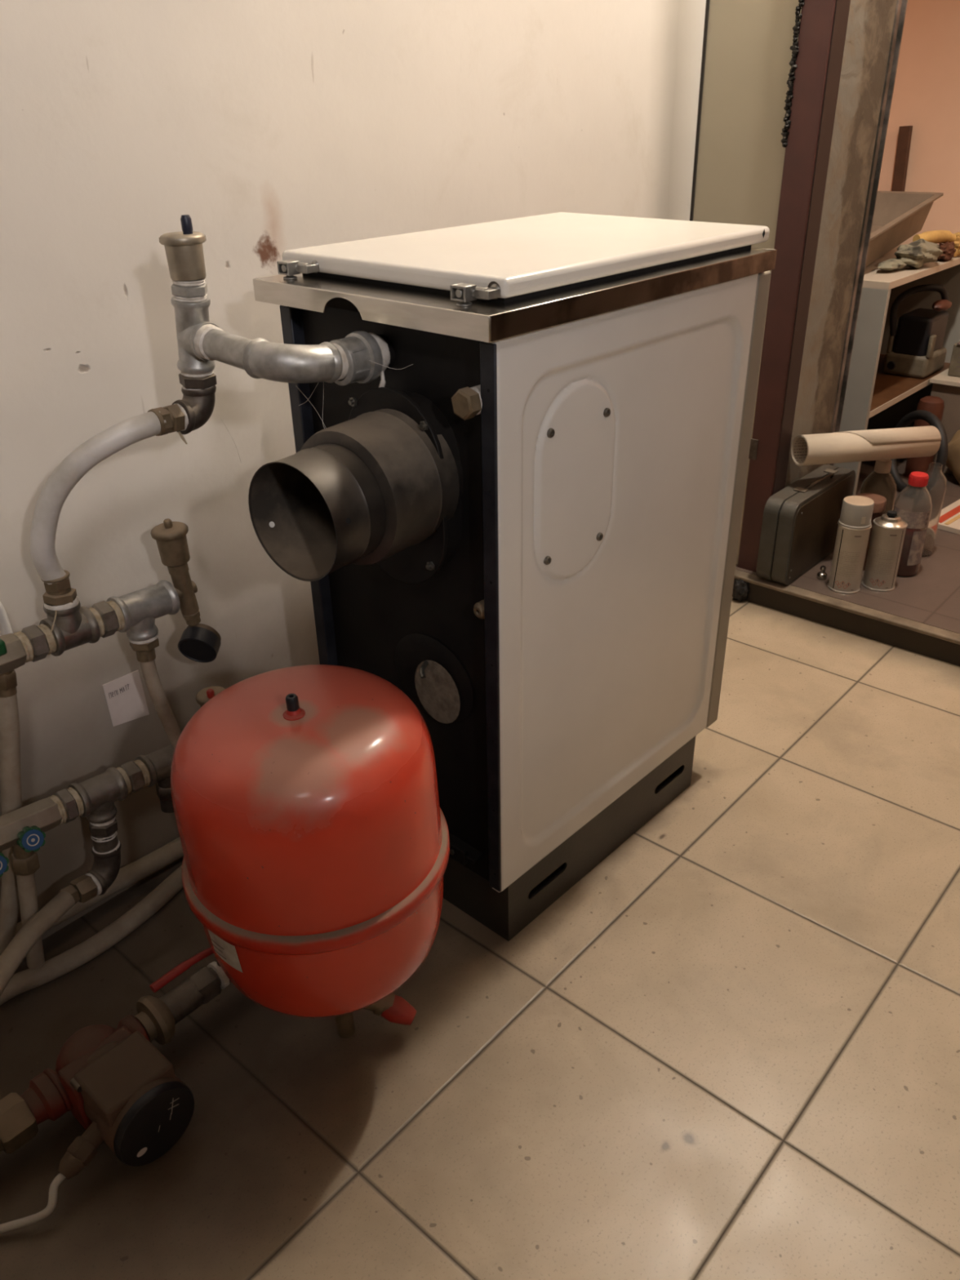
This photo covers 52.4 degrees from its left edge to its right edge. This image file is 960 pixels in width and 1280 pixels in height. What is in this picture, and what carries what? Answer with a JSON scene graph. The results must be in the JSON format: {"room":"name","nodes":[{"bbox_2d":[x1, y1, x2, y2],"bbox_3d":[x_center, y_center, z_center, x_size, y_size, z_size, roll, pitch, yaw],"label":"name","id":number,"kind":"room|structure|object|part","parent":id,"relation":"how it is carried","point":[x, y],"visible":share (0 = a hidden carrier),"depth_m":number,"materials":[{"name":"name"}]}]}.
{"room":"boiler room","nodes":[
{"label":"boiler room","id":0,"kind":"room"},
{"bbox_2d":[0,0,706,939],"bbox_3d":[-0.756,-0.520,0.790,0.120,2.300,3.530,22,36,36],"label":"wall","id":1,"kind":"structure","parent":0,"point":[277,126],"depth_m":1.28,"materials":[{"name":"white paint"}]},
{"bbox_2d":[0,601,13,635],"bbox_3d":[-0.569,-0.026,1.145,0.013,0.084,0.031,11,31,21],"label":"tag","id":2,"kind":"object","parent":1,"relation":"attached to","point":[5,626],"visible":0.67,"depth_m":1.15,"materials":[{"name":"white paper"}]},
{"bbox_2d":[14,836,183,935],"bbox_3d":[-0.464,0.311,1.461,0.031,0.054,0.831,22,36,36],"label":"pipe","id":3,"kind":"object","parent":1,"relation":"attached to","point":[154,861],"visible":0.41,"depth_m":1.42,"materials":[{"name":"grey plastic"}]},
{"bbox_2d":[0,518,221,674],"bbox_3d":[-0.467,-0.008,1.162,0.062,0.203,0.335,22,36,36],"label":"upper manifold","id":4,"kind":"object","parent":1,"relation":"attached to","point":[68,624],"visible":0.98,"depth_m":1.19,"materials":[{"name":"metal"}]},
{"bbox_2d":[30,411,166,584],"bbox_3d":[-0.422,-0.153,1.084,0.168,0.186,0.044,-9,30,-14],"label":"hose","id":5,"kind":"object","parent":4,"relation":"attached to","point":[51,498],"visible":1,"depth_m":1.05,"materials":[{"name":"white plastic"}]},
{"bbox_2d":[139,660,181,747],"bbox_3d":[-0.416,0.087,1.287,0.040,0.157,0.020,-22,35,-32],"label":"hose","id":6,"kind":"object","parent":4,"relation":"hanging from","point":[148,669],"visible":0.81,"depth_m":1.27,"materials":[{"name":"white plastic"}]},
{"bbox_2d":[151,518,190,566],"bbox_3d":[-0.386,-0.122,1.220,0.046,0.062,0.046,22,36,36],"label":"air vent","id":7,"kind":"object","parent":4,"relation":"attached to","point":[171,538],"depth_m":1.21,"materials":[{"name":"gold metal"}]},
{"bbox_3d":[-0.378,-0.032,1.276,0.022,0.022,0.023,22,36,36],"label":"gauge stem","id":8,"kind":"part","parent":4,"relation":"part of","materials":[{"name":"gold metal"}]},
{"bbox_2d":[102,670,149,726],"bbox_3d":[-0.486,0.083,1.342,0.002,0.074,0.055,23,37,37],"label":"paper note","id":9,"kind":"object","parent":1,"relation":"attached to","point":[125,697],"visible":1,"depth_m":1.34,"materials":[{"name":"grey paper"}]},
{"bbox_2d":[0,596,959,1279],"bbox_3d":[0.368,0.933,0.429,2.900,0.050,3.460,22,36,36],"label":"floor","id":10,"kind":"structure","parent":0,"point":[729,1049],"depth_m":1.17,"materials":[{"name":"tile"}]},
{"bbox_2d":[0,1092,38,1153],"bbox_3d":[-0.510,0.499,1.041,0.052,0.079,0.041,22,36,36],"label":"valve","id":11,"kind":"object","parent":10,"relation":"on","point":[18,1124],"visible":1,"depth_m":1.03,"materials":[{"name":"gold metal"}]},
{"bbox_2d":[0,1173,66,1233],"bbox_3d":[-0.491,0.591,0.994,0.140,0.040,0.032,-13,31,-20],"label":"power cable","id":12,"kind":"object","parent":10,"relation":"on","point":[52,1196],"visible":1,"depth_m":1.00,"materials":[{"name":"white plastic"}]},
{"bbox_2d":[0,865,183,1005],"bbox_3d":[-0.463,0.369,1.415,0.055,0.027,0.735,20,35,34],"label":"hose","id":13,"kind":"object","parent":10,"relation":"on","point":[27,980],"visible":0.61,"depth_m":1.32,"materials":[{"name":"grey plastic"}]},
{"bbox_2d":[20,1014,194,1179],"bbox_3d":[-0.418,0.504,1.081,0.166,0.094,0.150,22,36,36],"label":"pump","id":14,"kind":"object","parent":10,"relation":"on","point":[126,1095],"visible":0.99,"depth_m":1.05,"materials":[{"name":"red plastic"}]},
{"bbox_3d":[-0.348,0.521,1.049,0.011,0.093,0.093,22,36,36],"label":"plate","id":15,"kind":"part","parent":14,"relation":"part of","materials":[{"name":"black plastic"}]},
{"bbox_2d":[158,1097,179,1132],"bbox_3d":[-0.335,0.508,1.048,0.001,0.031,0.031,22,36,36],"label":"print","id":16,"kind":"object","parent":14,"relation":"attached to","point":[173,1098],"depth_m":1.05},
{"bbox_2d":[133,947,231,1044],"bbox_3d":[-0.276,0.380,1.278,0.064,0.090,0.383,22,36,36],"label":"valve","id":17,"kind":"object","parent":10,"relation":"on","point":[158,1017],"visible":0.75,"depth_m":1.18,"materials":[{"name":"gold metal"}]},
{"bbox_3d":[-0.354,0.396,1.180,0.011,0.019,0.095,22,36,36],"label":"lever handle","id":18,"kind":"part","parent":17,"relation":"part of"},
{"bbox_2d":[170,664,449,1038],"bbox_3d":[-0.177,0.268,1.092,0.289,0.502,0.289,-11,30,-17],"label":"tank","id":19,"kind":"object","parent":10,"relation":"on","point":[313,828],"visible":1,"depth_m":0.95,"materials":[{"name":"red metal"}]},
{"bbox_2d":[211,938,226,959],"bbox_3d":[-0.268,0.318,1.001,0.022,0.016,0.001,21,37,36],"label":"print","id":20,"kind":"object","parent":19,"relation":"attached to","point":[211,939],"depth_m":1.00},
{"bbox_3d":[-0.185,0.071,0.967,0.022,0.008,0.022,22,37,36],"label":"valve stem","id":21,"kind":"part","parent":19,"relation":"part of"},
{"bbox_2d":[248,212,777,941],"bbox_3d":[0.018,-0.076,1.335,0.375,0.866,0.734,23,37,37],"label":"boiler","id":22,"kind":"object","parent":10,"relation":"on","point":[530,532],"visible":0.97,"depth_m":1.17,"materials":[{"name":"white metal"}]},
{"bbox_2d":[0,685,225,903],"bbox_3d":[-0.465,0.220,1.279,0.065,0.217,0.401,22,36,36],"label":"lower manifold","id":23,"kind":"object","parent":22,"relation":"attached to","point":[24,828],"visible":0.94,"depth_m":1.25,"materials":[{"name":"metal"}]},
{"bbox_3d":[-0.567,0.261,1.137,0.027,0.032,0.032,22,36,36],"label":"valve knob","id":24,"kind":"part","parent":23,"relation":"part of","materials":[{"name":"blue plastic"}]},
{"bbox_2d":[0,669,22,955],"bbox_3d":[-0.593,0.221,1.209,0.028,0.406,0.129,22,36,36],"label":"pipe","id":25,"kind":"object","parent":23,"relation":"attached to","point":[10,735],"visible":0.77,"depth_m":1.19,"materials":[{"name":"grey plastic"}]},
{"bbox_2d":[16,873,44,968],"bbox_3d":[-0.570,0.351,1.236,0.022,0.149,0.043,22,36,36],"label":"hose","id":26,"kind":"object","parent":23,"relation":"attached to","point":[26,885],"visible":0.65,"depth_m":1.22,"materials":[{"name":"grey plastic"}]},
{"bbox_3d":[-0.536,0.236,1.163,0.027,0.032,0.032,22,36,36],"label":"valve knob","id":27,"kind":"part","parent":23,"relation":"part of","materials":[{"name":"green"}]},
{"bbox_2d":[26,834,39,846],"bbox_3d":[-0.530,0.237,1.156,0.005,0.014,0.014,22,36,36],"label":"print","id":28,"kind":"object","parent":23,"relation":"on","point":[33,840],"depth_m":1.16,"materials":[{"name":"plastic"}]},
{"bbox_2d":[0,890,75,996],"bbox_3d":[-0.567,0.413,1.181,0.030,0.099,0.217,10,31,20],"label":"hose","id":29,"kind":"object","parent":23,"relation":"attached to","point":[17,949],"visible":1,"depth_m":1.19,"materials":[{"name":"grey plastic"}]},
{"bbox_2d":[91,832,118,853],"bbox_3d":[-0.492,0.260,1.280,0.031,0.032,0.033,22,36,36],"label":"socket","id":30,"kind":"object","parent":23,"relation":"attached to","point":[103,842],"depth_m":1.27,"materials":[{"name":"metal"}]},
{"bbox_2d":[195,685,225,706],"bbox_3d":[-0.369,0.090,1.351,0.044,0.063,0.045,22,36,36],"label":"air vent","id":31,"kind":"object","parent":23,"relation":"attached to","point":[205,695],"depth_m":1.33,"materials":[{"name":"gold metal"}]},
{"bbox_2d":[147,214,395,444],"bbox_3d":[-0.228,-0.319,1.030,0.286,0.236,0.126,0,29,3],"label":"pipe","id":32,"kind":"object","parent":22,"relation":"attached to","point":[345,361],"visible":0.92,"depth_m":1.03,"materials":[{"name":"metal"}]},
{"bbox_2d":[158,214,206,280],"bbox_3d":[-0.310,-0.409,1.024,0.048,0.068,0.048,22,36,36],"label":"air vent","id":33,"kind":"object","parent":32,"relation":"attached to","point":[184,250],"depth_m":1.01,"materials":[{"name":"gold metal"}]},
{"bbox_2d":[222,360,413,462],"bbox_3d":[-0.176,-0.252,1.086,0.243,0.130,0.034,9,30,18],"label":"cobweb","id":34,"kind":"object","parent":32,"relation":"hanging from","point":[369,360],"visible":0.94,"depth_m":1.09},
{"bbox_2d":[377,333,395,369],"bbox_3d":[-0.108,-0.315,1.069,0.038,0.038,0.033,22,36,36],"label":"tape","id":35,"kind":"object","parent":32,"relation":"attached to","point":[385,349],"depth_m":1.05,"materials":[{"name":"white plastic"}]},
{"bbox_2d":[269,521,274,527],"bbox_3d":[-0.217,-0.120,1.017,0.003,0.006,0.006,23,37,37],"label":"light","id":36,"kind":"object","parent":22,"relation":"attached to","point":[271,523],"depth_m":1.02,"materials":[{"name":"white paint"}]},
{"bbox_3d":[-0.214,-0.084,1.308,0.020,0.702,0.020,23,37,37],"label":"corner post","id":37,"kind":"part","parent":22,"relation":"part of","materials":[{"name":"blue metal"}]},
{"bbox_3d":[-0.070,0.037,1.205,0.009,0.013,0.027,3,29,7],"label":"knob","id":38,"kind":"part","parent":22,"relation":"part of","materials":[{"name":"metal"}]},
{"bbox_3d":[0.019,0.017,1.118,0.020,0.702,0.020,23,37,37],"label":"corner post","id":39,"kind":"part","parent":22,"relation":"part of","materials":[{"name":"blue metal"}]},
{"bbox_3d":[0.072,-0.487,1.205,0.350,0.020,0.525,23,37,37],"label":"lid","id":40,"kind":"part","parent":22,"relation":"part of","materials":[{"name":"white metal"}]},
{"bbox_3d":[0.189,-0.073,1.274,0.016,0.708,0.512,23,37,37],"label":"panel","id":41,"kind":"part","parent":22,"relation":"part of","materials":[{"name":"white metal"}]},
{"bbox_3d":[0.254,-0.224,1.546,0.340,0.708,0.034,23,37,37],"label":"door","id":42,"kind":"part","parent":22,"relation":"part of","materials":[{"name":"white metal"}]},
{"bbox_2d":[732,578,749,601],"bbox_3d":[0.597,-0.116,2.224,0.045,0.061,0.044,-4,29,-4],"label":"lump","id":43,"kind":"object","parent":10,"relation":"on","point":[740,588],"visible":0.98,"depth_m":2.21,"materials":[{"name":"black rubber"}]},
{"bbox_2d":[693,0,801,564],"bbox_3d":[0.585,-1.181,1.934,0.249,2.300,0.295,22,36,36],"label":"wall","id":44,"kind":"structure","parent":0,"point":[741,153],"depth_m":1.88,"materials":[{"name":"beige paint"}]},
{"bbox_2d":[689,0,710,221],"bbox_3d":[0.433,-1.169,1.868,0.006,2.250,0.004,22,36,36],"label":"trim","id":45,"kind":"structure","parent":44,"relation":"attached to","point":[707,7],"depth_m":1.93,"materials":[{"name":"grey"}]},
{"bbox_2d":[737,0,850,572],"bbox_3d":[0.610,-1.006,1.801,0.077,2.020,0.070,22,36,36],"label":"door","id":46,"kind":"structure","parent":44,"relation":"in","point":[814,78],"depth_m":1.90,"materials":[{"name":"brown wood"}]},
{"bbox_3d":[0.594,-0.414,2.116,0.016,0.044,0.006,22,36,36],"label":"latch plate","id":47,"kind":"part","parent":46,"relation":"part of","materials":[{"name":"silver metal"}]},
{"bbox_2d":[733,569,959,644],"bbox_3d":[1.360,0.162,1.628,2.088,0.008,0.032,22,36,36],"label":"trim","id":48,"kind":"structure","parent":44,"relation":"attached to","point":[893,620],"depth_m":2.06,"materials":[{"name":"silver metal"}]},
{"bbox_2d":[785,0,897,487],"bbox_3d":[0.714,-1.086,1.883,0.054,1.962,0.231,22,36,36],"label":"wall reveal","id":49,"kind":"structure","parent":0,"point":[870,23],"depth_m":1.98,"materials":[{"name":"paint"}]},
{"bbox_2d":[825,0,907,466],"bbox_3d":[0.811,-1.126,1.952,0.030,1.962,0.034,22,36,36],"label":"trim","id":50,"kind":"structure","parent":49,"relation":"attached to","point":[901,5],"depth_m":2.06,"materials":[{"name":"metal"}]},
{"bbox_2d":[732,457,959,666],"bbox_3d":[1.648,-0.107,2.209,2.500,0.108,1.354,22,36,36],"label":"floor","id":51,"kind":"structure","parent":0,"point":[931,596],"depth_m":2.12,"materials":[{"name":"brown wood"}]},
{"bbox_2d":[755,464,855,585],"bbox_3d":[0.747,-0.275,2.222,0.072,0.211,0.322,22,36,36],"label":"tool case","id":52,"kind":"object","parent":51,"relation":"on","point":[799,525],"visible":0.96,"depth_m":2.15,"materials":[{"name":"black plastic"}]},
{"bbox_3d":[0.762,-0.356,2.170,0.105,0.019,0.014,-26,37,-37],"label":"handle","id":53,"kind":"part","parent":52,"relation":"part of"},
{"bbox_2d":[791,426,941,466],"bbox_3d":[0.852,-0.428,2.151,0.341,0.083,0.067,-9,30,-14],"label":"paper roll","id":54,"kind":"object","parent":52,"relation":"on","point":[844,446],"visible":1,"depth_m":2.13,"materials":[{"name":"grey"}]},
{"bbox_2d":[816,565,826,580],"bbox_3d":[0.768,-0.151,2.186,0.022,0.030,0.022,22,36,36],"label":"chrome fitting","id":55,"kind":"object","parent":51,"relation":"on","point":[821,575],"visible":1,"depth_m":2.18,"materials":[{"name":"grey metal"}]},
{"bbox_2d":[827,495,874,594],"bbox_3d":[0.800,-0.205,2.103,0.069,0.203,0.069,22,36,36],"label":"spray can","id":56,"kind":"object","parent":51,"relation":"on","point":[855,524],"visible":1,"depth_m":2.08,"materials":[{"name":"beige metal"}]},
{"bbox_2d":[836,551,859,576],"bbox_3d":[0.790,-0.164,2.094,0.039,0.056,0.006,9,30,18],"label":"print","id":57,"kind":"object","parent":56,"relation":"attached to","point":[847,562],"depth_m":2.09,"materials":[{"name":"beige paper"}]},
{"bbox_2d":[855,493,886,570],"bbox_3d":[0.872,-0.245,2.214,0.069,0.164,0.069,22,36,36],"label":"tin can","id":58,"kind":"object","parent":51,"relation":"on","point":[880,501],"visible":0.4,"depth_m":2.17,"materials":[{"name":"brown metal"}]},
{"bbox_3d":[0.871,-0.306,2.180,0.069,0.024,0.069,22,36,36],"label":"tin lid","id":59,"kind":"part","parent":58,"relation":"part of","materials":[{"name":"metal"}]},
{"bbox_2d":[859,459,896,514],"bbox_3d":[0.923,-0.314,2.276,0.078,0.220,0.078,22,36,36],"label":"clear bottle","id":60,"kind":"object","parent":51,"relation":"on","point":[881,482],"visible":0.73,"depth_m":2.22,"materials":[{"name":"beige"}]},
{"bbox_2d":[861,510,907,591],"bbox_3d":[0.879,-0.197,2.116,0.070,0.172,0.070,22,36,36],"label":"spray can","id":61,"kind":"object","parent":51,"relation":"on","point":[888,531],"visible":1,"depth_m":2.09,"materials":[{"name":"silver metal"}]},
{"bbox_2d":[872,548,895,573],"bbox_3d":[0.868,-0.169,2.100,0.039,0.056,0.006,10,31,20],"label":"print","id":62,"kind":"object","parent":61,"relation":"attached to","point":[883,559],"depth_m":2.10,"materials":[{"name":"beige paper"}]},
{"bbox_2d":[834,244,959,495],"bbox_3d":[1.049,-0.770,2.745,0.368,0.566,0.672,22,36,36],"label":"shelf unit","id":63,"kind":"object","parent":51,"relation":"on","point":[875,398],"visible":0.21,"depth_m":2.52,"materials":[{"name":"laminate"}]},
{"bbox_3d":[0.833,-0.640,2.536,0.368,0.548,0.017,22,36,36],"label":"panel","id":64,"kind":"part","parent":63,"relation":"part of","materials":[{"name":"laminate"}]},
{"bbox_2d":[891,125,912,191],"bbox_3d":[1.211,-1.312,2.821,0.049,0.312,0.029,22,36,36],"label":"wooden stick","id":65,"kind":"object","parent":63,"relation":"on","point":[904,135],"visible":0.56,"depth_m":2.78,"materials":[{"name":"brown wood"}]},
{"bbox_2d":[865,191,943,266],"bbox_3d":[0.983,-1.073,2.554,0.256,0.145,0.577,20,35,33],"label":"trough","id":66,"kind":"object","parent":63,"relation":"on","point":[898,216],"visible":0.27,"depth_m":2.61,"materials":[{"name":"beige plastic"}]},
{"bbox_2d":[877,238,942,271],"bbox_3d":[1.081,-0.965,2.445,0.106,0.066,0.253,22,36,36],"label":"crumpled cloth","id":67,"kind":"object","parent":63,"relation":"on","point":[915,254],"visible":1,"depth_m":2.42,"materials":[{"name":"grey fabric"}]},
{"bbox_2d":[912,230,956,243],"bbox_3d":[1.180,-1.041,2.527,0.151,0.037,0.035,-19,33,-29],"label":"glove","id":68,"kind":"object","parent":67,"relation":"on","point":[935,236],"visible":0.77,"depth_m":2.51,"materials":[{"name":"yellow fabric"}]},
{"bbox_3d":[1.049,-0.739,2.763,0.366,0.016,0.638,22,36,36],"label":"shelf","id":69,"kind":"part","parent":63,"relation":"part of","materials":[{"name":"brown wood"}]},
{"bbox_3d":[1.266,-0.885,2.963,0.368,0.548,0.017,22,36,36],"label":"panel","id":70,"kind":"part","parent":63,"relation":"part of","materials":[{"name":"laminate"}]},
{"bbox_2d":[882,284,951,377],"bbox_3d":[1.238,-0.873,2.727,0.142,0.244,0.169,22,36,36],"label":"power tool","id":71,"kind":"object","parent":63,"relation":"on","point":[915,349],"visible":1,"depth_m":2.70,"materials":[{"name":"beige plastic"}]},
{"bbox_3d":[1.207,-0.905,2.677,0.154,0.139,0.034,3,29,7],"label":"handle","id":72,"kind":"part","parent":71,"relation":"part of","materials":[{"name":"black plastic"}]},
{"bbox_2d":[936,241,955,261],"bbox_3d":[1.216,-1.017,2.551,0.052,0.054,0.079,22,36,36],"label":"rag","id":73,"kind":"object","parent":63,"relation":"on","point":[948,250],"visible":0.84,"depth_m":2.53,"materials":[{"name":"brown fabric"}]},
{"bbox_2d":[953,231,959,257],"bbox_3d":[1.283,-1.061,2.614,0.065,0.062,0.098,22,36,36],"label":"roll","id":74,"kind":"object","parent":63,"relation":"on","point":[957,243],"visible":0.47,"depth_m":2.58,"materials":[{"name":"yellow"}]},
{"bbox_2d":[893,471,932,577],"bbox_3d":[0.954,-0.259,2.166,0.077,0.228,0.077,22,36,36],"label":"plastic bottle","id":75,"kind":"object","parent":51,"relation":"on","point":[913,504],"visible":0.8,"depth_m":2.13,"materials":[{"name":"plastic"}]},
{"bbox_2d":[889,409,947,491],"bbox_3d":[1.161,-0.497,2.597,0.046,0.224,0.225,-9,30,-13],"label":"ring","id":76,"kind":"object","parent":51,"relation":"on","point":[932,420],"visible":0.59,"depth_m":2.54,"materials":[{"name":"black rubber"}]},
{"bbox_2d":[902,395,944,478],"bbox_3d":[1.239,-0.564,2.718,0.076,0.222,0.076,22,36,36],"label":"canister","id":77,"kind":"object","parent":51,"relation":"on","point":[935,405],"visible":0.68,"depth_m":2.68,"materials":[{"name":"plastic"}]},
{"bbox_2d":[921,462,946,556],"bbox_3d":[1.032,-0.302,2.254,0.062,0.215,0.062,22,36,36],"label":"bottle","id":78,"kind":"object","parent":51,"relation":"on","point":[936,485],"visible":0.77,"depth_m":2.21,"materials":[{"name":"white plastic"}]},
{"bbox_2d":[929,368,959,475],"bbox_3d":[1.483,-0.604,2.739,0.382,0.260,0.280,22,36,36],"label":"base cabinet","id":79,"kind":"object","parent":51,"relation":"on","point":[945,387],"visible":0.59,"depth_m":2.71,"materials":[{"name":"laminate"}]},
{"bbox_2d":[947,341,959,377],"bbox_3d":[1.376,-0.783,2.704,0.100,0.090,0.125,22,36,36],"label":"box","id":80,"kind":"object","parent":79,"relation":"on","point":[954,366],"visible":1,"depth_m":2.69,"materials":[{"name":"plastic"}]},
{"bbox_2d":[937,499,959,534],"bbox_3d":[1.263,-0.335,2.514,0.320,0.013,0.095,-25,37,-36],"label":"board","id":81,"kind":"object","parent":51,"relation":"on","point":[949,518],"visible":0.67,"depth_m":2.45,"materials":[{"name":"beige"}]},
{"bbox_2d":[945,429,959,484],"bbox_3d":[1.369,-0.495,2.645,0.217,0.205,0.098,22,36,36],"label":"bag","id":82,"kind":"object","parent":51,"relation":"on","point":[953,463],"visible":0.87,"depth_m":2.66,"materials":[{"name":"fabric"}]},
{"bbox_2d":[877,0,959,244],"bbox_3d":[2.076,-1.287,2.061,2.600,2.300,0.100,22,36,36],"label":"wall","id":83,"kind":"structure","parent":0,"point":[926,97],"depth_m":2.72,"materials":[{"name":"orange paint"}]}
]}

